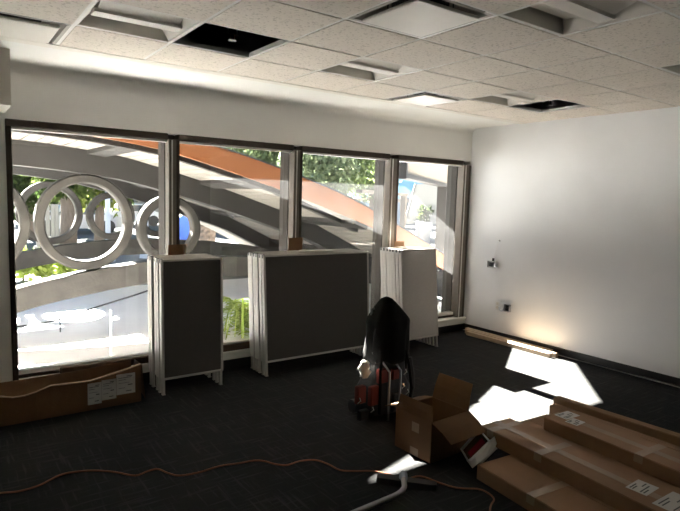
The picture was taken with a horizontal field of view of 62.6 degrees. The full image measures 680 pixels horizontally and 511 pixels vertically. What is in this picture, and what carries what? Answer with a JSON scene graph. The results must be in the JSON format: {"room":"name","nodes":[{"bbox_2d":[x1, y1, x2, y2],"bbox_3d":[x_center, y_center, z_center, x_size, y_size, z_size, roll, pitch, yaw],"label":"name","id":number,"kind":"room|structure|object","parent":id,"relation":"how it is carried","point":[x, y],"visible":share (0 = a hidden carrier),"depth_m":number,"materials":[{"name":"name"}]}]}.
{"room":"office under renovation","nodes":[
{"label":"office under renovation","id":0,"kind":"room"},
{"bbox_2d":[0,23,472,382],"bbox_3d":[-2.058,-0.569,5.360,9.474,3.870,0.285,-2,7,-36],"label":"wall","id":1,"kind":"structure","parent":0,"point":[33,97],"depth_m":5.55,"materials":[{"name":"white paint"}]},
{"bbox_2d":[0,47,10,112],"bbox_3d":[-4.144,-1.300,3.310,3.750,0.424,0.520,-2,7,-36],"label":"trim","id":2,"kind":"structure","parent":1,"relation":"attached to","point":[5,79],"depth_m":4.17,"materials":[{"name":"paint"}]},
{"bbox_2d":[5,118,167,380],"bbox_3d":[-2.293,-0.042,5.200,1.369,2.264,0.152,-2,7,-36],"label":"window","id":3,"kind":"structure","parent":1,"relation":"in","point":[10,124],"depth_m":4.85,"materials":[{"name":"brown metal"}]},
{"bbox_2d":[158,135,179,254],"bbox_3d":[-1.741,-0.025,5.691,0.107,2.364,0.326,-2,7,-36],"label":"trim","id":4,"kind":"structure","parent":1,"relation":"attached to","point":[169,151],"depth_m":5.53,"materials":[{"name":"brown metal"}]},
{"bbox_2d":[174,134,293,344],"bbox_3d":[-1.121,-0.093,6.040,1.323,2.264,0.152,-2,7,-36],"label":"window","id":5,"kind":"structure","parent":1,"relation":"in","point":[184,139],"depth_m":5.88,"materials":[{"name":"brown metal"}]},
{"bbox_2d":[19,317,465,379],"bbox_3d":[-0.517,1.006,6.526,5.724,0.032,0.115,-2,7,-36],"label":"trim","id":6,"kind":"structure","parent":1,"relation":"attached to","point":[447,319],"depth_m":6.07,"materials":[{"name":"white metal"}]},
{"bbox_2d":[60,341,249,372],"bbox_3d":[-1.618,1.006,5.696,2.230,0.070,0.038,-2,7,-36],"label":"wood board","id":7,"kind":"object","parent":6,"relation":"on","point":[242,345],"visible":0.24,"depth_m":5.38,"materials":[{"name":"brown wood"}]},
{"bbox_2d":[0,40,515,133],"bbox_3d":[-1.733,-1.565,4.846,9.474,0.105,0.800,-2,7,-36],"label":"trim","id":8,"kind":"structure","parent":1,"relation":"attached to","point":[24,58],"depth_m":5.38,"materials":[{"name":"white paint"}]},
{"bbox_2d":[279,146,302,250],"bbox_3d":[-0.587,-0.075,6.518,0.107,2.364,0.326,-2,7,-36],"label":"trim","id":9,"kind":"structure","parent":1,"relation":"attached to","point":[291,164],"depth_m":6.38,"materials":[{"name":"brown metal"}]},
{"bbox_2d":[143,323,463,381],"bbox_3d":[-0.518,1.135,6.526,5.714,0.095,0.030,-2,7,-36],"label":"baseboard","id":10,"kind":"structure","parent":1,"relation":"attached to","point":[237,362],"depth_m":6.12,"materials":[{"name":"black rubber"}]},
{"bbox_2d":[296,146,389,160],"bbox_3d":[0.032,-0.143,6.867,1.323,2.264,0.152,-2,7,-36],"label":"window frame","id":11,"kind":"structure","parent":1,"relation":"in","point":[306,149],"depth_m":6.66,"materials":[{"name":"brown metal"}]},
{"bbox_2d":[370,155,398,311],"bbox_3d":[0.578,-0.126,7.353,0.137,2.364,0.326,-2,7,-36],"label":"trim","id":12,"kind":"structure","parent":1,"relation":"attached to","point":[386,172],"depth_m":7.25,"materials":[{"name":"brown metal"}]},
{"bbox_2d":[392,155,463,318],"bbox_3d":[1.174,-0.193,7.685,1.233,2.264,0.152,-2,7,-36],"label":"window","id":13,"kind":"structure","parent":1,"relation":"in","point":[402,158],"depth_m":7.56,"materials":[{"name":"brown metal"}]},
{"bbox_2d":[441,165,470,316],"bbox_3d":[1.683,-0.174,8.145,0.137,2.364,0.326,-2,7,-36],"label":"trim","id":14,"kind":"structure","parent":1,"relation":"attached to","point":[458,178],"depth_m":8.07,"materials":[{"name":"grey metal"}]},
{"bbox_2d":[0,330,679,510],"bbox_3d":[0.617,1.752,1.768,9.874,0.120,9.650,-2,7,-36],"label":"floor","id":15,"kind":"structure","parent":0,"point":[299,411],"depth_m":4.27,"materials":[{"name":"carpet"}]},
{"bbox_2d":[0,359,144,426],"bbox_3d":[-2.536,1.143,4.605,1.808,0.346,0.319,-2,7,-36],"label":"carton","id":16,"kind":"object","parent":15,"relation":"on","point":[42,397],"visible":1,"depth_m":4.72,"materials":[{"name":"brown cardboard"}]},
{"bbox_2d":[147,253,207,384],"bbox_3d":[-1.597,0.615,5.554,0.602,1.258,0.053,-2,6,-36],"label":"partition panel","id":17,"kind":"object","parent":15,"relation":"on","point":[148,269],"visible":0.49,"depth_m":5.38,"materials":[{"name":"white metal"}]},
{"bbox_2d":[168,244,186,254],"bbox_3d":[-1.577,-0.059,5.468,0.050,0.102,0.228,5,7,32],"label":"cardboard corner","id":18,"kind":"object","parent":17,"relation":"on","point":[178,249],"visible":1,"depth_m":5.44,"materials":[{"name":"brown cardboard"}]},
{"bbox_2d":[149,254,210,386],"bbox_3d":[-1.554,0.623,5.488,0.602,1.258,0.053,-2,6,-36],"label":"partition panel","id":19,"kind":"object","parent":15,"relation":"on","point":[151,258],"visible":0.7,"depth_m":5.31,"materials":[{"name":"white metal"}]},
{"bbox_2d":[154,255,215,389],"bbox_3d":[-1.486,0.633,5.408,0.602,1.258,0.053,-2,6,-36],"label":"partition panel","id":20,"kind":"object","parent":15,"relation":"on","point":[155,304],"visible":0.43,"depth_m":5.23,"materials":[{"name":"white metal"}]},
{"bbox_2d":[156,256,218,392],"bbox_3d":[-1.442,0.641,5.335,0.602,1.258,0.053,-2,6,-36],"label":"partition panel","id":21,"kind":"object","parent":15,"relation":"on","point":[157,259],"visible":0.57,"depth_m":5.16,"materials":[{"name":"white metal"}]},
{"bbox_2d":[159,257,222,395],"bbox_3d":[-1.393,0.649,5.273,0.602,1.258,0.053,-2,6,-36],"label":"partition panel","id":22,"kind":"object","parent":15,"relation":"on","point":[190,289],"visible":1,"depth_m":5.23,"materials":[{"name":"grey fabric"}]},
{"bbox_2d":[0,459,494,510],"bbox_3d":[-0.647,1.461,3.631,3.237,0.011,0.669,2,6,1],"label":"extension cord","id":23,"kind":"object","parent":15,"relation":"on","point":[491,495],"visible":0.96,"depth_m":3.70,"materials":[{"name":"orange rubber"}]},
{"bbox_2d":[248,248,352,368],"bbox_3d":[-0.416,0.565,6.408,1.372,1.257,0.138,-2,7,-36],"label":"partition panel","id":24,"kind":"object","parent":15,"relation":"on","point":[249,290],"visible":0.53,"depth_m":6.01,"materials":[{"name":"white metal"}]},
{"bbox_2d":[288,237,302,250],"bbox_3d":[-0.483,-0.132,6.298,0.052,0.143,0.257,6,7,34],"label":"cardboard corner","id":25,"kind":"object","parent":24,"relation":"on","point":[293,243],"visible":1,"depth_m":6.27,"materials":[{"name":"brown cardboard"}]},
{"bbox_2d":[250,249,355,369],"bbox_3d":[-0.385,0.571,6.356,1.372,1.257,0.138,-2,7,-36],"label":"partition panel","id":26,"kind":"object","parent":15,"relation":"on","point":[251,253],"visible":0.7,"depth_m":5.95,"materials":[{"name":"white metal"}]},
{"bbox_2d":[253,249,358,371],"bbox_3d":[-0.347,0.577,6.310,1.372,1.257,0.138,-2,7,-36],"label":"partition panel","id":27,"kind":"object","parent":15,"relation":"on","point":[254,276],"visible":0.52,"depth_m":5.91,"materials":[{"name":"white metal"}]},
{"bbox_2d":[255,250,361,372],"bbox_3d":[-0.313,0.583,6.255,1.372,1.257,0.138,-2,7,-36],"label":"partition panel","id":28,"kind":"object","parent":15,"relation":"on","point":[256,254],"visible":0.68,"depth_m":5.85,"materials":[{"name":"white metal"}]},
{"bbox_2d":[299,249,332,252],"bbox_3d":[-0.271,-0.051,6.184,0.487,0.012,0.169,-2,7,-30],"label":"sheet","id":29,"kind":"object","parent":28,"relation":"on","point":[321,250],"visible":1,"depth_m":6.14,"materials":[{"name":"white paper"}]},
{"bbox_2d":[259,250,364,374],"bbox_3d":[-0.268,0.590,6.196,1.372,1.257,0.138,-2,7,-36],"label":"partition panel","id":30,"kind":"object","parent":15,"relation":"on","point":[260,259],"visible":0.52,"depth_m":5.79,"materials":[{"name":"white metal"}]},
{"bbox_2d":[261,251,368,376],"bbox_3d":[-0.231,0.596,6.148,1.372,1.257,0.138,-2,7,-36],"label":"partition panel","id":31,"kind":"object","parent":15,"relation":"on","point":[313,303],"visible":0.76,"depth_m":6.07,"materials":[{"name":"grey fabric"}]},
{"bbox_2d":[348,308,413,420],"bbox_3d":[0.315,0.911,4.767,0.670,0.936,0.414,-2,7,-36],"label":"vacuum cleaner","id":32,"kind":"object","parent":15,"relation":"on","point":[385,383],"visible":0.77,"depth_m":4.67,"materials":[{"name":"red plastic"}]},
{"bbox_2d":[358,360,370,377],"bbox_3d":[0.198,0.920,4.545,0.141,0.145,0.057,-2,7,-36],"label":"rag","id":33,"kind":"object","parent":32,"relation":"in","point":[364,370],"visible":1,"depth_m":4.52,"materials":[{"name":"white fabric"}]},
{"bbox_2d":[362,296,409,368],"bbox_3d":[0.401,0.664,4.798,0.430,0.633,0.318,-2,7,-36],"label":"jacket","id":34,"kind":"object","parent":32,"relation":"on","point":[388,327],"visible":0.99,"depth_m":4.67,"materials":[{"name":"black fabric"}]},
{"bbox_2d":[351,470,436,510],"bbox_3d":[0.136,1.469,3.440,1.044,0.080,0.332,-2,7,-36],"label":"wand","id":35,"kind":"object","parent":15,"relation":"on","point":[403,481],"visible":1,"depth_m":3.60,"materials":[{"name":"grey plastic"}]},
{"bbox_2d":[380,246,418,340],"bbox_3d":[0.779,0.513,7.275,0.602,1.255,0.168,-2,7,-36],"label":"partition panel","id":36,"kind":"object","parent":15,"relation":"on","point":[381,248],"visible":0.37,"depth_m":7.09,"materials":[{"name":"white metal"}]},
{"bbox_2d":[394,241,403,246],"bbox_3d":[0.784,-0.152,7.228,0.051,0.071,0.238,6,7,36],"label":"cardboard corner","id":37,"kind":"object","parent":36,"relation":"on","point":[397,243],"visible":1,"depth_m":7.20,"materials":[{"name":"brown cardboard"}]},
{"bbox_2d":[383,246,421,341],"bbox_3d":[0.812,0.519,7.228,0.602,1.255,0.168,-2,7,-36],"label":"partition panel","id":38,"kind":"object","parent":15,"relation":"on","point":[384,249],"visible":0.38,"depth_m":7.04,"materials":[{"name":"white metal"}]},
{"bbox_2d":[386,247,424,342],"bbox_3d":[0.850,0.524,7.184,0.602,1.255,0.168,-2,7,-36],"label":"partition panel","id":39,"kind":"object","parent":15,"relation":"on","point":[387,249],"visible":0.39,"depth_m":7.00,"materials":[{"name":"white metal"}]},
{"bbox_2d":[389,247,427,343],"bbox_3d":[0.881,0.530,7.136,0.602,1.255,0.168,-2,7,-36],"label":"partition panel","id":40,"kind":"object","parent":15,"relation":"on","point":[390,249],"visible":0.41,"depth_m":6.95,"materials":[{"name":"white metal"}]},
{"bbox_2d":[392,248,430,344],"bbox_3d":[0.912,0.535,7.088,0.602,1.255,0.168,-2,7,-36],"label":"partition panel","id":41,"kind":"object","parent":15,"relation":"on","point":[393,250],"visible":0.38,"depth_m":6.90,"materials":[{"name":"white metal"}]},
{"bbox_2d":[395,248,433,345],"bbox_3d":[0.950,0.541,7.042,0.602,1.255,0.168,-2,7,-36],"label":"partition panel","id":42,"kind":"object","parent":15,"relation":"on","point":[396,250],"visible":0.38,"depth_m":6.86,"materials":[{"name":"white metal"}]},
{"bbox_2d":[399,248,437,346],"bbox_3d":[0.985,0.547,6.990,0.602,1.255,0.168,-2,7,-36],"label":"partition panel","id":43,"kind":"object","parent":15,"relation":"on","point":[417,267],"visible":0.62,"depth_m":6.96,"materials":[{"name":"grey fabric"}]},
{"bbox_2d":[385,373,485,463],"bbox_3d":[0.719,1.202,4.193,0.465,0.493,0.695,-2,7,-36],"label":"open box","id":44,"kind":"object","parent":15,"relation":"on","point":[434,428],"visible":0.96,"depth_m":4.09,"materials":[{"name":"brown cardboard"}]},
{"bbox_2d":[460,433,496,467],"bbox_3d":[0.999,1.399,4.017,0.333,0.246,0.259,-2,7,-36],"label":"package","id":45,"kind":"object","parent":15,"relation":"on","point":[477,449],"visible":0.89,"depth_m":3.99,"materials":[{"name":"cardboard"}]},
{"bbox_2d":[466,331,551,357],"bbox_3d":[2.174,1.151,7.324,0.055,0.054,1.320,-2,7,-36],"label":"plank","id":46,"kind":"object","parent":15,"relation":"on","point":[469,333],"visible":1,"depth_m":7.23,"materials":[{"name":"brown wood"}]},
{"bbox_2d":[465,327,552,350],"bbox_3d":[2.223,1.133,7.494,0.065,0.059,1.380,-2,7,-36],"label":"plank","id":47,"kind":"object","parent":15,"relation":"on","point":[467,327],"visible":0.43,"depth_m":7.41,"materials":[{"name":"brown wood"}]},
{"bbox_2d":[465,329,557,357],"bbox_3d":[2.215,1.144,7.378,0.055,0.059,1.440,-2,7,-36],"label":"plank","id":48,"kind":"object","parent":15,"relation":"on","point":[554,354],"visible":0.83,"depth_m":7.22,"materials":[{"name":"brown wood"}]},
{"bbox_2d":[477,455,618,510],"bbox_3d":[1.618,1.527,3.154,0.602,0.104,1.750,-2,7,-30],"label":"carton","id":49,"kind":"object","parent":15,"relation":"on","point":[528,486],"visible":0.68,"depth_m":3.48,"materials":[{"name":"beige cardboard"}]},
{"bbox_2d":[482,418,679,510],"bbox_3d":[1.624,1.389,3.482,0.318,0.107,1.752,-2,7,-31],"label":"carton","id":50,"kind":"object","parent":49,"relation":"on","point":[622,489],"visible":0.94,"depth_m":3.51,"materials":[{"name":"beige cardboard"}]},
{"bbox_2d":[520,414,679,493],"bbox_3d":[1.988,1.472,3.823,0.500,0.102,1.750,-2,7,-32],"label":"carton","id":51,"kind":"object","parent":15,"relation":"on","point":[537,423],"visible":0.26,"depth_m":3.96,"materials":[{"name":"beige cardboard"}]},
{"bbox_2d":[543,410,679,487],"bbox_3d":[2.174,1.383,3.695,0.302,0.107,1.752,-2,7,-32],"label":"carton","id":52,"kind":"object","parent":51,"relation":"on","point":[661,462],"visible":1,"depth_m":3.91,"materials":[{"name":"beige cardboard"}]},
{"bbox_2d":[549,403,679,451],"bbox_3d":[2.291,1.424,4.059,0.085,0.167,1.700,-2,7,-36],"label":"carton","id":53,"kind":"object","parent":15,"relation":"on","point":[554,408],"visible":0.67,"depth_m":4.29,"materials":[{"name":"beige cardboard"}]},
{"bbox_2d":[553,396,679,446],"bbox_3d":[2.386,1.396,4.165,0.080,0.207,1.700,-3,7,-38],"label":"carton","id":54,"kind":"object","parent":15,"relation":"on","point":[659,433],"visible":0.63,"depth_m":4.35,"materials":[{"name":"beige cardboard"}]},
{"bbox_2d":[0,0,679,122],"bbox_3d":[0.982,-1.142,1.091,9.465,0.026,8.295,-2,7,-36],"label":"ceiling","id":55,"kind":"structure","parent":0,"point":[271,18],"depth_m":3.94,"materials":[{"name":"tile"}]},
{"bbox_2d":[0,12,70,43],"bbox_3d":[-2.097,-1.550,3.581,0.584,0.204,0.584,-2,7,-36],"label":"ceiling light","id":56,"kind":"object","parent":55,"relation":"in","point":[14,26],"visible":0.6,"depth_m":3.60,"materials":[{"name":"grey plastic"}]},
{"bbox_2d":[77,0,199,41],"bbox_3d":[-1.246,-1.488,3.446,0.584,0.110,0.584,-2,7,-36],"label":"ceiling light","id":57,"kind":"object","parent":55,"relation":"attached to","point":[104,15],"visible":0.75,"depth_m":3.51,"materials":[{"name":"white metal"}]},
{"bbox_2d":[0,0,679,117],"bbox_3d":[0.975,-1.150,1.093,9.474,0.032,8.307,-2,7,-36],"label":"trim","id":58,"kind":"structure","parent":55,"relation":"attached to","point":[176,40],"depth_m":3.85,"materials":[{"name":"white metal"}]},
{"bbox_2d":[319,57,420,80],"bbox_3d":[0.240,-1.552,4.512,0.584,0.110,0.584,-2,7,-36],"label":"ceiling light","id":59,"kind":"object","parent":55,"relation":"attached to","point":[363,68],"visible":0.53,"depth_m":4.59,"materials":[{"name":"white metal"}]},
{"bbox_2d":[349,0,493,37],"bbox_3d":[0.456,-1.437,3.170,0.584,0.204,0.584,-2,7,-36],"label":"ceiling vent","id":60,"kind":"object","parent":55,"relation":"in","point":[418,18],"visible":1,"depth_m":3.15,"materials":[{"name":"grey plastic"}]},
{"bbox_2d":[386,91,464,106],"bbox_3d":[0.876,-1.679,5.712,0.584,0.204,0.584,-2,7,-36],"label":"ceiling vent","id":61,"kind":"object","parent":55,"relation":"in","point":[424,98],"visible":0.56,"depth_m":5.69,"materials":[{"name":"grey plastic"}]},
{"bbox_2d":[473,91,553,105],"bbox_3d":[1.726,-1.617,5.577,0.584,0.110,0.584,-2,7,-36],"label":"ceiling light","id":62,"kind":"object","parent":55,"relation":"attached to","point":[518,97],"visible":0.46,"depth_m":5.67,"materials":[{"name":"white metal"}]},
{"bbox_2d":[502,0,660,34],"bbox_3d":[1.306,-1.374,3.035,0.584,0.110,0.584,-2,7,-36],"label":"ceiling light","id":63,"kind":"object","parent":55,"relation":"attached to","point":[562,17],"visible":0.87,"depth_m":3.13,"materials":[{"name":"white metal"}]},
{"bbox_2d":[660,64,679,73],"bbox_3d":[2.793,-1.439,4.101,0.584,0.110,0.584,-2,7,-36],"label":"ceiling light","id":64,"kind":"object","parent":55,"relation":"attached to","point":[674,68],"visible":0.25,"depth_m":4.29,"materials":[{"name":"white metal"}]},
{"bbox_2d":[464,99,679,377],"bbox_3d":[4.540,-0.294,4.478,0.200,3.870,9.450,-2,7,-36],"label":"wall","id":65,"kind":"structure","parent":0,"point":[583,212],"depth_m":6.64,"materials":[{"name":"white paint"}]},
{"bbox_2d":[0,36,526,123],"bbox_3d":[-1.469,-1.550,4.478,9.474,0.028,0.105,-2,7,-36],"label":"trim","id":66,"kind":"structure","parent":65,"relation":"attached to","point":[48,45],"depth_m":4.81,"materials":[{"name":"white paint"}]},
{"bbox_2d":[487,240,499,267],"bbox_3d":[2.100,-0.025,7.655,0.086,0.384,0.142,-2,7,-36],"label":"box","id":67,"kind":"object","parent":65,"relation":"attached to","point":[491,264],"visible":1,"depth_m":7.65,"materials":[{"name":"grey metal"}]},
{"bbox_2d":[495,301,503,310],"bbox_3d":[2.180,0.693,7.627,0.038,0.124,0.180,-2,7,-36],"label":"wall outlet","id":68,"kind":"object","parent":65,"relation":"attached to","point":[497,303],"visible":1,"depth_m":7.67,"materials":[{"name":"white plastic"}]},
{"bbox_2d":[504,304,510,311],"bbox_3d":[2.249,0.708,7.530,0.039,0.100,0.090,-2,7,-36],"label":"junction box","id":69,"kind":"object","parent":65,"relation":"attached to","point":[507,308],"visible":1,"depth_m":7.53,"materials":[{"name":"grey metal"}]},
{"bbox_2d":[463,323,679,387],"bbox_3d":[4.473,1.482,4.489,0.022,0.092,9.200,-2,7,-36],"label":"baseboard","id":70,"kind":"structure","parent":65,"relation":"attached to","point":[667,379],"depth_m":6.49,"materials":[{"name":"black rubber"}]},
{"bbox_3d":[0.738,-2.021,1.370,9.474,0.030,9.200,-2,7,-36],"label":"trim","id":71,"kind":"structure","parent":0,"visible":0},
{"bbox_2d":[227,28,237,41],"bbox_3d":[-0.724,-1.875,3.777,0.061,0.821,0.059,2,6,8],"label":"sprinkler head","id":72,"kind":"object","parent":71,"relation":"hanging from","point":[232,38],"visible":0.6,"depth_m":3.81,"materials":[{"name":"white metal"}]},
{"label":"outside","id":73,"kind":"structure","parent":0,"visible":0},
{"bbox_2d":[17,278,441,367],"bbox_3d":[0.958,0.895,11.826,75.000,0.200,6.350,-2,7,-36],"label":"ground","id":74,"kind":"structure","parent":73,"point":[85,335],"depth_m":8.12,"materials":[{"name":"concrete"}]},
{"bbox_2d":[17,290,147,331],"bbox_3d":[-3.387,0.683,8.074,2.529,0.724,0.026,-2,7,-36],"label":"guard rail","id":75,"kind":"object","parent":74,"relation":"on","point":[59,319],"visible":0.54,"depth_m":7.83,"materials":[{"name":"grey metal"}]},
{"bbox_2d":[109,310,111,355],"bbox_3d":[-2.718,0.929,6.629,0.024,0.560,0.024,0,6,-13],"label":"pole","id":76,"kind":"object","parent":74,"relation":"on","point":[110,311],"visible":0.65,"depth_m":6.62,"materials":[{"name":"white metal"}]},
{"bbox_2d":[11,130,443,312],"bbox_3d":[-5.921,-0.316,8.897,15.700,2.986,8.825,-2,7,-36],"label":"sculpture","id":77,"kind":"object","parent":74,"relation":"on","point":[235,195],"visible":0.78,"depth_m":7.77,"materials":[{"name":"grey concrete"}]},
{"bbox_2d":[223,296,248,339],"bbox_3d":[-1.367,1.247,7.975,1.089,1.426,1.018,-2,7,-36],"label":"leafy plant","id":78,"kind":"object","parent":74,"relation":"on","point":[240,314],"visible":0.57,"depth_m":7.81,"materials":[{"name":"green plant"}]},
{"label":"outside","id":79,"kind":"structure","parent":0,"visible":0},
{"bbox_2d":[16,244,434,285],"bbox_3d":[-2.756,0.276,16.970,75.000,0.196,6.400,-2,7,-36],"label":"path","id":80,"kind":"structure","parent":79,"point":[122,258],"depth_m":15.53,"materials":[{"name":"grey concrete"}]},
{"bbox_2d":[16,246,34,280],"bbox_3d":[-6.885,0.148,12.129,0.643,0.818,0.665,-2,7,-36],"label":"shrub","id":81,"kind":"object","parent":80,"relation":"on","point":[23,273],"visible":0.2,"depth_m":12.05,"materials":[{"name":"green plant"}]},
{"bbox_2d":[30,248,59,278],"bbox_3d":[-6.412,0.194,12.098,0.666,0.839,0.636,-2,7,-36],"label":"shrub","id":82,"kind":"object","parent":80,"relation":"on","point":[44,271],"visible":0.51,"depth_m":12.01,"materials":[{"name":"green plant"}]},
{"bbox_2d":[33,204,59,248],"bbox_3d":[-7.828,-0.574,14.972,0.646,1.600,0.150,-2,7,-36],"label":"picket fence","id":83,"kind":"object","parent":80,"relation":"on","point":[53,209],"visible":0.37,"depth_m":14.95,"materials":[{"name":"white paint"}]},
{"bbox_2d":[54,263,76,274],"bbox_3d":[-6.201,0.130,12.607,0.672,0.780,0.560,-4,8,-44],"label":"shrub","id":84,"kind":"object","parent":80,"relation":"on","point":[62,269],"visible":0.2,"depth_m":12.49,"materials":[{"name":"green plant"}]},
{"bbox_2d":[105,198,115,261],"bbox_3d":[-6.575,-1.870,15.812,0.380,4.120,0.400,-2,7,-36],"label":"pole","id":85,"kind":"object","parent":80,"relation":"on","point":[107,201],"visible":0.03,"depth_m":15.84,"materials":[{"name":"white metal"}]},
{"bbox_2d":[139,223,148,258],"bbox_3d":[-5.879,-1.961,16.924,0.380,4.120,0.400,-2,7,-36],"label":"pole","id":86,"kind":"object","parent":80,"relation":"on","point":[144,256],"visible":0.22,"depth_m":16.95,"materials":[{"name":"white metal"}]},
{"bbox_2d":[199,224,215,240],"bbox_3d":[-4.411,-2.513,18.614,3.965,4.924,3.895,4,6,20],"label":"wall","id":87,"kind":"structure","parent":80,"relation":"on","point":[206,234],"depth_m":18.68,"materials":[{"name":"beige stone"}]},
{"bbox_2d":[356,162,447,252],"bbox_3d":[2.252,-1.519,16.212,1.280,3.800,9.620,4,6,18],"label":"wall","id":88,"kind":"structure","parent":80,"relation":"on","point":[429,174],"depth_m":16.28,"materials":[{"name":"beige paint"}]},
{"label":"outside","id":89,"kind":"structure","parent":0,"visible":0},
{"bbox_2d":[14,220,435,249],"bbox_3d":[-2.947,-3.596,55.650,180.000,0.180,57.000,-2,7,-36],"label":"street","id":90,"kind":"structure","parent":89,"point":[83,234],"depth_m":27.24,"materials":[{"name":"grey asphalt"}]},
{"bbox_2d":[13,174,59,239],"bbox_3d":[-12.294,-3.071,22.179,3.216,4.934,2.941,2,6,8],"label":"tree","id":91,"kind":"object","parent":90,"relation":"on","point":[20,183],"visible":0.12,"depth_m":21.64,"materials":[{"name":"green plant"}]},
{"bbox_2d":[20,175,98,244],"bbox_3d":[-8.690,-2.537,17.840,2.972,4.944,3.084,-2,7,-36],"label":"tree","id":92,"kind":"object","parent":90,"relation":"on","point":[67,216],"visible":0.05,"depth_m":17.82,"materials":[{"name":"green plant"}]},
{"bbox_2d":[45,205,121,233],"bbox_3d":[-12.775,-1.784,27.079,4.250,1.345,1.730,-2,7,-36],"label":"car","id":93,"kind":"object","parent":90,"relation":"on","point":[116,222],"visible":0.16,"depth_m":27.04,"materials":[{"name":"silver paint"}]},
{"bbox_2d":[79,188,118,240],"bbox_3d":[-8.812,-2.768,20.290,3.056,4.901,2.859,-2,7,-36],"label":"tree","id":94,"kind":"object","parent":90,"relation":"on","point":[99,214],"visible":0.02,"depth_m":20.23,"materials":[{"name":"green plant"}]},
{"bbox_2d":[103,200,158,211],"bbox_3d":[-21.365,-6.169,55.054,6.051,4.020,8.600,-2,7,-36],"label":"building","id":95,"kind":"structure","parent":90,"relation":"on","point":[135,201],"depth_m":52.17,"materials":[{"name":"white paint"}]},
{"bbox_2d":[110,203,158,225],"bbox_3d":[-12.982,-2.511,34.278,4.250,1.345,1.730,-2,7,-36],"label":"car","id":96,"kind":"object","parent":90,"relation":"on","point":[153,220],"visible":0.3,"depth_m":33.85,"materials":[{"name":"white paint"}]},
{"bbox_2d":[180,215,188,239],"bbox_3d":[-6.248,-1.010,21.977,0.600,1.200,0.600,-2,7,-36],"label":"mailbox","id":97,"kind":"object","parent":90,"relation":"on","point":[184,224],"visible":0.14,"depth_m":21.73,"materials":[{"name":"blue paint"}]},
{"bbox_2d":[225,147,279,165],"bbox_3d":[-5.094,-5.534,34.818,5.761,7.715,6.243,-2,7,-36],"label":"tree","id":98,"kind":"object","parent":90,"relation":"on","point":[266,156],"visible":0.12,"depth_m":33.44,"materials":[{"name":"green plant"}]},
{"bbox_2d":[277,152,360,193],"bbox_3d":[-1.072,-3.777,26.728,4.301,6.062,4.232,2,6,7],"label":"tree","id":99,"kind":"object","parent":90,"relation":"on","point":[322,169],"visible":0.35,"depth_m":25.69,"materials":[{"name":"green plant"}]},
{"bbox_2d":[330,157,374,194],"bbox_3d":[0.325,-4.697,34.291,5.365,6.464,4.980,-2,7,-36],"label":"tree","id":100,"kind":"object","parent":90,"relation":"on","point":[364,163],"visible":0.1,"depth_m":33.49,"materials":[{"name":"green plant"}]},
{"bbox_2d":[348,163,402,208],"bbox_3d":[2.483,-5.439,43.642,5.037,6.199,5.391,2,6,1],"label":"tree","id":101,"kind":"object","parent":90,"relation":"on","point":[370,196],"visible":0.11,"depth_m":43.56,"materials":[{"name":"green plant"}]},
{"bbox_2d":[354,197,409,223],"bbox_3d":[5.082,-4.267,52.071,7.123,2.320,8.600,-2,7,-36],"label":"building","id":102,"kind":"structure","parent":90,"relation":"on","point":[408,199],"depth_m":47.20,"materials":[{"name":"beige paint"}]},
{"bbox_2d":[406,184,436,223],"bbox_3d":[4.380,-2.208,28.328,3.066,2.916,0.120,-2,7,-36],"label":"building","id":103,"kind":"structure","parent":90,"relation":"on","point":[425,194],"depth_m":27.95,"materials":[{"name":"white paint"}]},
{"bbox_2d":[416,204,434,242],"bbox_3d":[4.056,-1.558,26.889,0.874,1.892,0.939,0,6,-16],"label":"planter","id":104,"kind":"object","parent":90,"relation":"on","point":[423,228],"visible":0.98,"depth_m":26.63,"materials":[{"name":"white paint"}]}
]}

